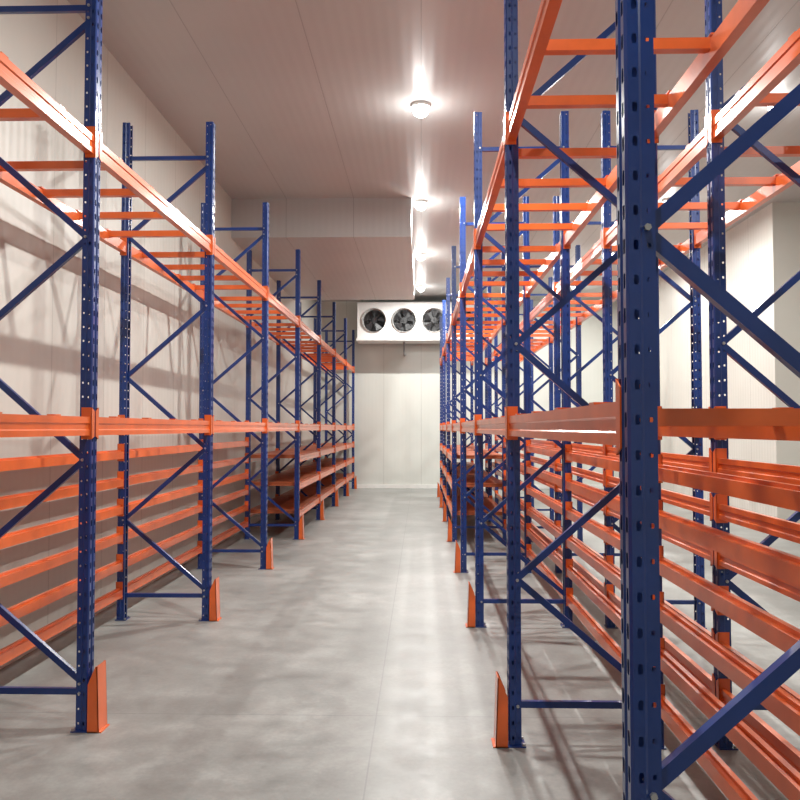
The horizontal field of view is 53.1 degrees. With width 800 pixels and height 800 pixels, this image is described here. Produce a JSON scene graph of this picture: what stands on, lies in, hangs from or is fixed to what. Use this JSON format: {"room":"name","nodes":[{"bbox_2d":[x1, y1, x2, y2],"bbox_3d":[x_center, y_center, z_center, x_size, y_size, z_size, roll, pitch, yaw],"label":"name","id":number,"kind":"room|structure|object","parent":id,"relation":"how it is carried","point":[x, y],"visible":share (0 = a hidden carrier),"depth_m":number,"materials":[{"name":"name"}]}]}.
{"room":"warehouse","nodes":[
{"label":"warehouse","id":0,"kind":"room"},
{"bbox_2d":[0,0,315,648],"bbox_3d":[-2.631,-0.580,9.173,0.120,5.000,24.790,0,-2,2],"label":"wall","id":1,"kind":"structure","parent":0,"point":[40,338],"depth_m":7.13,"materials":[{"name":"white paint"}]},
{"bbox_2d":[0,513,271,668],"bbox_3d":[-2.561,1.874,9.085,0.020,0.090,24.550,0,-2,2],"label":"baseboard","id":2,"kind":"structure","parent":1,"relation":"attached to","point":[257,518],"depth_m":7.23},
{"bbox_2d":[0,488,799,799],"bbox_3d":[2.432,1.964,8.951,10.250,0.100,24.790,0,-2,2],"label":"floor","id":3,"kind":"structure","parent":0,"point":[351,667],"depth_m":4.99,"materials":[{"name":"concrete"}]},
{"bbox_2d":[0,0,357,732],"bbox_3d":[-1.842,-0.139,10.330,0.867,4.200,21.823,0,-2,2],"label":"rack","id":4,"kind":"object","parent":3,"relation":"on","point":[312,482],"visible":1,"depth_m":6.66,"materials":[{"name":"metal"}]},
{"bbox_2d":[437,0,799,799],"bbox_3d":[1.058,-0.144,10.191,0.862,4.200,17.008,0,-2,2],"label":"rack","id":5,"kind":"object","parent":3,"relation":"on","point":[636,422],"visible":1,"depth_m":3.25,"materials":[{"name":"metal"}]},
{"bbox_2d":[485,0,799,772],"bbox_3d":[2.147,-0.145,10.161,0.792,4.200,17.005,0,-2,2],"label":"rack","id":6,"kind":"object","parent":3,"relation":"on","point":[719,119],"visible":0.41,"depth_m":4.48,"materials":[{"name":"metal"}]},
{"bbox_2d":[67,0,799,301],"bbox_3d":[2.432,-3.133,9.129,10.250,0.100,24.790,0,-2,2],"label":"ceiling","id":7,"kind":"structure","parent":0,"point":[303,98],"depth_m":8.19,"materials":[{"name":"white"}]},
{"bbox_2d":[231,198,414,299],"bbox_3d":[-1.091,-2.596,14.734,2.670,0.580,5.800,0,-2,2],"label":"ceiling soffit","id":8,"kind":"structure","parent":7,"relation":"attached to","point":[358,248],"depth_m":12.24,"materials":[{"name":"white paint"}]},
{"bbox_2d":[356,300,473,355],"bbox_3d":[0.503,-1.927,20.920,3.232,1.484,1.008,0,-2,2],"label":"cooler","id":9,"kind":"object","parent":7,"relation":"hanging from","point":[403,323],"visible":0.64,"depth_m":20.50,"materials":[{"name":"white metal"}]},
{"bbox_2d":[411,101,429,117],"bbox_3d":[0.218,-3.043,8.409,0.199,0.141,0.199,0,-2,2],"label":"ceiling light","id":10,"kind":"object","parent":7,"relation":"attached to","point":[420,109],"depth_m":8.35,"materials":[{"name":"white plastic"}]},
{"bbox_2d":[414,199,426,210],"bbox_3d":[0.312,-2.917,12.005,0.199,0.141,0.199,0,-2,2],"label":"ceiling light","id":11,"kind":"object","parent":7,"relation":"attached to","point":[420,204],"depth_m":11.94,"materials":[{"name":"white plastic"}]},
{"bbox_2d":[416,252,425,260],"bbox_3d":[0.407,-2.791,15.602,0.199,0.141,0.199,0,-2,2],"label":"ceiling light","id":12,"kind":"object","parent":7,"relation":"attached to","point":[420,256],"depth_m":15.53,"materials":[{"name":"white plastic"}]},
{"bbox_2d":[417,286,424,291],"bbox_3d":[0.501,-2.665,19.198,0.199,0.141,0.199,0,-2,2],"label":"ceiling light","id":13,"kind":"object","parent":7,"relation":"attached to","point":[420,288],"depth_m":19.13,"materials":[{"name":"white plastic"}]},
{"bbox_2d":[316,300,618,484],"bbox_3d":[2.816,-0.153,21.362,10.130,5.000,0.120,0,-2,2],"label":"wall","id":14,"kind":"structure","parent":0,"point":[397,435],"depth_m":21.35,"materials":[{"name":"white paint"}]},
{"bbox_2d":[341,484,603,488],"bbox_3d":[1.814,2.294,21.227,8.090,0.100,0.030,0,-2,2],"label":"baseboard","id":15,"kind":"structure","parent":14,"relation":"attached to","point":[350,485],"depth_m":21.25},
{"bbox_2d":[650,202,799,522],"bbox_3d":[6.687,-0.320,16.577,1.900,5.000,9.250,0,-2,2],"label":"wall","id":16,"kind":"structure","parent":0,"point":[763,250],"depth_m":12.91,"materials":[{"name":"white paint"}]}
]}

